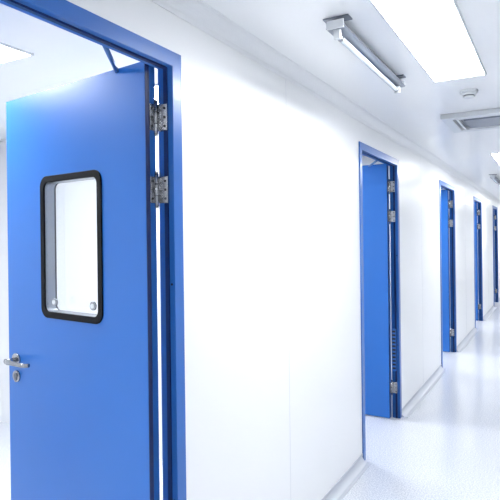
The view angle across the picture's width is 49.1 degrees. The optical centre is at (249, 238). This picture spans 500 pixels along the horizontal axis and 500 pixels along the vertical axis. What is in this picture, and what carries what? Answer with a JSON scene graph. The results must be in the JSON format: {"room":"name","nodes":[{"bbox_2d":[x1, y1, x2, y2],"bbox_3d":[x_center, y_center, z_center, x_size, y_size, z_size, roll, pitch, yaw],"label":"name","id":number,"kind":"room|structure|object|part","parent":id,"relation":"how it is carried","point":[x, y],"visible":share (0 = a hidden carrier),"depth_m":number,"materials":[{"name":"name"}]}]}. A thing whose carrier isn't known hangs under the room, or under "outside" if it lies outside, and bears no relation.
{"room":"clean room","nodes":[
{"label":"clean room","id":0,"kind":"room"},
{"bbox_2d":[0,136,478,458],"bbox_3d":[1.238,0.310,7.527,2.825,2.310,8.500,-1,0,29],"label":"wall","id":1,"kind":"structure","parent":0,"point":[76,202],"depth_m":4.10,"materials":[{"name":"white paint"}]},
{"bbox_2d":[0,0,499,197],"bbox_3d":[1.801,-0.902,6.432,5.100,0.100,19.200,-1,0,29],"label":"ceiling","id":2,"kind":"structure","parent":0,"point":[296,29],"depth_m":2.57,"materials":[{"name":"white paint"}]},
{"bbox_2d":[0,42,33,63],"bbox_3d":[-1.361,-0.809,2.299,0.600,0.011,0.600,-1,0,29],"label":"ceiling light panel","id":3,"kind":"object","parent":2,"relation":"in","point":[30,54],"depth_m":2.37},
{"bbox_2d":[155,86,157,101],"bbox_3d":[-0.403,-0.822,3.196,0.584,0.008,0.584,-1,0,29],"label":"ceiling vent","id":4,"kind":"object","parent":2,"relation":"in","point":[156,87],"visible":0.02,"depth_m":3.06,"materials":[{"name":"white"}]},
{"bbox_2d":[323,14,405,93],"bbox_3d":[0.549,-0.797,2.459,0.100,0.080,0.952,-1,0,29],"label":"fluorescent light fixture","id":5,"kind":"object","parent":2,"relation":"attached to","point":[335,26],"depth_m":2.27,"materials":[{"name":"white metal"}]},
{"bbox_2d":[368,0,486,81],"bbox_3d":[0.797,-0.835,2.321,0.260,0.011,1.200,-1,0,29],"label":"ceiling light panel","id":6,"kind":"object","parent":2,"relation":"in","point":[454,1],"depth_m":2.28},
{"bbox_2d":[460,88,477,98],"bbox_3d":[1.250,-0.825,3.122,0.100,0.040,0.100,-1,0,29],"label":"smoke detector","id":7,"kind":"object","parent":2,"relation":"attached to","point":[466,93],"visible":1,"depth_m":3.09,"materials":[{"name":"white plastic"}]},
{"bbox_2d":[441,108,499,132],"bbox_3d":[1.695,-0.834,3.818,0.600,0.036,0.560,-1,0,29],"label":"air diffuser","id":8,"kind":"object","parent":2,"relation":"attached to","point":[487,119],"depth_m":3.77,"materials":[{"name":"white metal"}]},
{"bbox_2d":[489,174,499,185],"bbox_3d":[3.486,-0.833,7.748,0.100,0.080,0.952,-1,0,29],"label":"fluorescent light fixture","id":9,"kind":"object","parent":2,"relation":"attached to","point":[493,176],"depth_m":7.46,"materials":[{"name":"white metal"}]},
{"bbox_2d":[492,153,499,163],"bbox_3d":[2.808,-0.861,5.928,0.244,0.008,1.184,-1,0,29],"label":"light panel","id":10,"kind":"object","parent":2,"relation":"in","point":[496,156],"visible":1,"depth_m":5.70,"materials":[{"name":"white plastic"}]},
{"bbox_2d":[0,302,499,499],"bbox_3d":[1.830,1.508,6.432,5.100,0.100,19.200,-1,0,29],"label":"floor","id":11,"kind":"structure","parent":0,"point":[448,447],"depth_m":3.97,"materials":[{"name":"plastic"}]},
{"bbox_2d":[67,0,499,499],"bbox_3d":[2.165,0.299,6.237,0.050,2.310,19.000,-1,0,29],"label":"wall","id":12,"kind":"structure","parent":0,"point":[241,183],"depth_m":2.55,"materials":[{"name":"white paint"}]},
{"bbox_2d":[6,62,159,499],"bbox_3d":[-0.672,0.445,2.101,0.867,2.071,0.045,-1,0,37],"label":"leaf","id":13,"kind":"object","parent":12,"relation":"attached to","point":[79,413],"depth_m":2.02,"materials":[{"name":"blue paint"}]},
{"bbox_2d":[12,353,20,362],"bbox_3d":[-0.984,0.507,2.301,0.052,0.052,0.009,-1,0,37],"label":"rose","id":14,"kind":"object","parent":13,"relation":"attached to","point":[15,355],"visible":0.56,"depth_m":2.29,"materials":[{"name":"metal"}]},
{"label":"handle neck","id":15,"kind":"object","parent":14,"relation":"attached to","visible":0},
{"bbox_2d":[4,359,29,367],"bbox_3d":[-0.957,0.507,2.226,0.147,0.022,0.028,-1,0,30],"label":"lever","id":16,"kind":"object","parent":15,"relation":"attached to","point":[7,362],"visible":1,"depth_m":2.21,"materials":[{"name":"metal"}]},
{"bbox_2d":[45,177,96,316],"bbox_3d":[-0.668,0.030,2.094,0.353,0.531,0.041,-1,0,37],"label":"spacer","id":17,"kind":"object","parent":13,"relation":"attached to","point":[49,188],"visible":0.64,"depth_m":2.19,"materials":[{"name":"grey metal"}]},
{"bbox_2d":[145,64,153,499],"bbox_3d":[-0.334,0.441,1.831,0.005,2.067,0.016,-1,0,37],"label":"seal","id":18,"kind":"object","parent":13,"relation":"attached to","point":[147,130],"visible":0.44,"depth_m":1.83,"materials":[{"name":"blue"}]},
{"bbox_2d":[149,103,154,130],"bbox_3d":[-0.328,-0.411,1.850,0.005,0.090,0.032,-1,0,36],"label":"hinge plate leaf","id":19,"kind":"object","parent":13,"relation":"attached to","point":[151,111],"depth_m":1.84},
{"bbox_2d":[150,176,154,202],"bbox_3d":[-0.325,-0.166,1.850,0.005,0.090,0.032,-1,0,36],"label":"hinge plate leaf","id":20,"kind":"object","parent":13,"relation":"attached to","point":[152,184],"depth_m":1.84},
{"bbox_3d":[-0.321,0.441,1.850,0.004,2.067,0.024,-1,0,37],"label":"edge strip","id":21,"kind":"part","parent":13,"relation":"part of","materials":[{"name":"blue metal"}]},
{"bbox_2d":[0,0,185,499],"bbox_3d":[-0.500,0.453,1.446,0.014,2.066,0.935,-1,0,29],"label":"door frame","id":22,"kind":"object","parent":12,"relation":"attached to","point":[165,86],"depth_m":1.85,"materials":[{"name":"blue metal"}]},
{"bbox_2d":[14,46,172,380],"bbox_3d":[-0.639,0.138,2.058,0.265,1.507,0.864,-1,0,-43],"label":"door","id":23,"kind":"structure","parent":12,"relation":"in","point":[107,51],"depth_m":1.81,"materials":[{"name":"metal"}]},
{"bbox_2d":[13,370,19,381],"bbox_3d":[-0.983,0.577,2.302,0.048,0.048,0.008,-1,0,37],"label":"rose","id":24,"kind":"object","parent":23,"relation":"attached to","point":[17,372],"visible":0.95,"depth_m":2.29,"materials":[{"name":"metal"}]},
{"bbox_2d":[52,298,57,305],"bbox_3d":[-0.765,0.247,2.144,0.032,0.032,0.007,-1,0,37],"label":"plug","id":25,"kind":"object","parent":23,"relation":"attached to","point":[55,299],"visible":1,"depth_m":2.14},
{"bbox_2d":[40,170,102,323],"bbox_3d":[-0.682,0.030,2.074,0.382,0.560,0.009,-1,0,37],"label":"window gasket","id":26,"kind":"structure","parent":23,"relation":"attached to","point":[96,174],"depth_m":2.04,"materials":[{"name":"black rubber"}]},
{"bbox_2d":[54,179,96,314],"bbox_3d":[-0.653,0.030,2.114,0.382,0.560,0.008,-1,0,37],"label":"window gasket","id":27,"kind":"structure","parent":23,"relation":"attached to","point":[89,179],"depth_m":2.21,"materials":[{"name":"black rubber"}]},
{"bbox_2d":[90,302,96,309],"bbox_3d":[-0.573,0.245,2.000,0.032,0.032,0.007,-1,0,37],"label":"plug","id":28,"kind":"object","parent":23,"relation":"attached to","point":[94,303],"visible":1,"depth_m":1.99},
{"bbox_3d":[-0.461,-0.594,1.829,0.016,0.047,0.343,-1,0,-3],"label":"closer arm","id":29,"kind":"part","parent":23,"relation":"part of","materials":[{"name":"blue"}]},
{"bbox_2d":[158,103,168,131],"bbox_3d":[-0.297,-0.411,1.856,0.044,0.090,0.010,-1,0,29],"label":"hinge plate jamb","id":30,"kind":"object","parent":12,"relation":"attached to","point":[162,112],"visible":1,"depth_m":1.85,"materials":[{"name":"silver metal"}]},
{"bbox_2d":[154,101,157,133],"bbox_3d":[-0.321,-0.411,1.859,0.016,0.110,0.016,-1,0,29],"label":"hinge knuckle","id":31,"kind":"object","parent":30,"relation":"attached to","point":[155,102],"depth_m":1.85},
{"bbox_2d":[159,176,168,203],"bbox_3d":[-0.294,-0.166,1.856,0.044,0.090,0.010,-1,0,29],"label":"hinge plate jamb","id":32,"kind":"object","parent":12,"relation":"attached to","point":[162,185],"visible":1,"depth_m":1.85,"materials":[{"name":"silver metal"}]},
{"bbox_2d":[154,174,158,205],"bbox_3d":[-0.318,-0.166,1.859,0.016,0.110,0.016,-1,0,29],"label":"hinge knuckle","id":33,"kind":"object","parent":32,"relation":"attached to","point":[156,176],"depth_m":1.85},
{"bbox_2d":[150,0,499,202],"bbox_3d":[2.200,-0.826,6.210,0.062,0.062,19.000,-1,0,29],"label":"trim","id":34,"kind":"structure","parent":12,"relation":"attached to","point":[199,14],"depth_m":2.56,"materials":[{"name":"white metal"}]},
{"bbox_2d":[322,453,370,499],"bbox_3d":[0.286,1.448,2.734,0.057,0.057,1.971,-1,0,29],"label":"baseboard","id":35,"kind":"structure","parent":12,"relation":"attached to","point":[346,482],"depth_m":3.29,"materials":[{"name":"grey plastic"}]},
{"bbox_2d":[362,164,391,417],"bbox_3d":[0.769,0.427,4.696,0.867,2.071,0.046,-1,0,32],"label":"leaf","id":36,"kind":"object","parent":12,"relation":"attached to","point":[374,177],"depth_m":4.50,"materials":[{"name":"blue paint"}]},
{"bbox_2d":[387,165,390,417],"bbox_3d":[1.128,0.423,4.455,0.005,2.067,0.016,-1,0,32],"label":"seal","id":37,"kind":"object","parent":36,"relation":"attached to","point":[387,165],"visible":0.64,"depth_m":4.45,"materials":[{"name":"blue"}]},
{"bbox_3d":[1.140,0.423,4.475,0.004,2.067,0.024,-1,0,32],"label":"edge strip","id":38,"kind":"part","parent":36,"relation":"part of","materials":[{"name":"blue metal"}]},
{"bbox_2d":[286,132,488,478],"bbox_3d":[2.284,0.297,6.400,0.002,2.190,15.802,-1,0,29],"label":"joint","id":39,"kind":"object","parent":12,"relation":"attached to","point":[286,132],"visible":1,"depth_m":2.63,"materials":[{"name":"white plastic"}]},
{"bbox_2d":[390,181,394,191],"bbox_3d":[1.166,-0.429,4.480,0.044,0.090,0.010,-1,0,29],"label":"hinge plate jamb","id":40,"kind":"object","parent":12,"relation":"attached to","point":[392,184],"visible":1,"depth_m":4.47,"materials":[{"name":"silver metal"}]},
{"bbox_2d":[391,211,395,221],"bbox_3d":[1.169,-0.184,4.480,0.044,0.090,0.010,-1,0,29],"label":"hinge plate jamb","id":41,"kind":"object","parent":12,"relation":"attached to","point":[393,219],"visible":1,"depth_m":4.47,"materials":[{"name":"silver metal"}]},
{"bbox_2d":[392,329,395,370],"bbox_3d":[1.181,0.908,4.481,0.036,0.345,0.008,-1,0,29],"label":"louvres","id":42,"kind":"object","parent":12,"relation":"attached to","point":[392,329],"visible":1,"depth_m":4.48,"materials":[{"name":"blue metal"}]},
{"bbox_2d":[393,382,397,392],"bbox_3d":[1.186,1.216,4.480,0.044,0.090,0.010,-1,0,29],"label":"hinge plate jamb","id":43,"kind":"object","parent":12,"relation":"attached to","point":[395,384],"visible":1,"depth_m":4.47,"materials":[{"name":"silver metal"}]},
{"bbox_2d":[402,364,446,417],"bbox_3d":[1.717,1.431,5.300,0.057,0.057,1.839,-1,0,29],"label":"baseboard","id":44,"kind":"structure","parent":12,"relation":"attached to","point":[410,406],"depth_m":5.13,"materials":[{"name":"grey plastic"}]},
{"bbox_2d":[441,190,450,351],"bbox_3d":[2.183,0.410,7.229,0.867,2.071,0.045,-1,0,33],"label":"leaf","id":45,"kind":"object","parent":12,"relation":"attached to","point":[444,193],"depth_m":7.00,"materials":[{"name":"blue paint"}]},
{"bbox_2d":[448,221,449,346],"bbox_3d":[2.537,0.406,6.982,0.005,2.067,0.016,-1,0,33],"label":"seal","id":46,"kind":"object","parent":45,"relation":"attached to","point":[448,221],"visible":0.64,"depth_m":6.97,"materials":[{"name":"blue"}]},
{"bbox_3d":[2.549,0.405,7.001,0.004,2.067,0.024,-1,0,33],"label":"edge strip","id":47,"kind":"part","parent":45,"relation":"part of","materials":[{"name":"blue metal"}]},
{"bbox_2d":[457,326,477,351],"bbox_3d":[3.138,1.413,7.847,0.057,0.057,1.887,-1,0,29],"label":"baseboard","id":48,"kind":"structure","parent":12,"relation":"attached to","point":[469,336],"depth_m":7.72,"materials":[{"name":"grey plastic"}]},
{"bbox_2d":[474,202,477,320],"bbox_3d":[3.618,0.392,9.804,0.865,2.071,0.045,-1,0,34],"label":"leaf","id":49,"kind":"object","parent":12,"relation":"attached to","point":[475,204],"visible":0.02,"depth_m":9.55,"materials":[{"name":"blue paint"}]},
{"bbox_2d":[476,202,477,285],"bbox_3d":[3.969,0.388,9.550,0.005,2.067,0.016,-1,0,34],"label":"seal","id":50,"kind":"object","parent":49,"relation":"attached to","point":[476,202],"visible":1,"depth_m":9.54,"materials":[{"name":"blue"}]},
{"bbox_2d":[483,305,496,320],"bbox_3d":[4.594,1.395,10.460,0.057,0.057,1.990,-1,0,29],"label":"baseboard","id":51,"kind":"structure","parent":12,"relation":"attached to","point":[486,316],"depth_m":10.38,"materials":[{"name":"grey plastic"}]},
{"bbox_2d":[493,210,494,301],"bbox_3d":[5.085,0.374,12.438,0.865,2.071,0.046,-1,0,32],"label":"leaf","id":52,"kind":"object","parent":12,"relation":"attached to","point":[493,210],"visible":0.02,"depth_m":12.19,"materials":[{"name":"blue paint"}]},
{"bbox_2d":[359,141,401,459],"bbox_3d":[0.962,0.435,4.070,0.014,2.066,0.935,-1,0,29],"label":"door frame","id":53,"kind":"object","parent":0,"point":[362,152],"depth_m":4.47,"materials":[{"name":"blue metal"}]},
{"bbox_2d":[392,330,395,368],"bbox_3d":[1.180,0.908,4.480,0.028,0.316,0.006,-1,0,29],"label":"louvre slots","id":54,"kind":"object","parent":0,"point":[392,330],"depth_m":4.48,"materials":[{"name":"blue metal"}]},
{"bbox_2d":[439,180,456,367],"bbox_3d":[2.366,0.418,6.587,0.014,2.066,0.956,-1,0,29],"label":"door frame","id":55,"kind":"object","parent":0,"point":[441,186],"depth_m":7.00,"materials":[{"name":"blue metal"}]},
{"bbox_2d":[473,196,482,327],"bbox_3d":[3.798,0.401,9.155,0.014,2.066,0.955,-1,0,29],"label":"door frame","id":56,"kind":"object","parent":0,"point":[474,200],"depth_m":9.57,"materials":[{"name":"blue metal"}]},
{"bbox_2d":[492,205,498,301],"bbox_3d":[5.277,0.383,11.808,0.014,2.066,0.942,-1,0,29],"label":"door frame","id":57,"kind":"object","parent":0,"point":[494,209],"depth_m":12.21,"materials":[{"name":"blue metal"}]}
]}

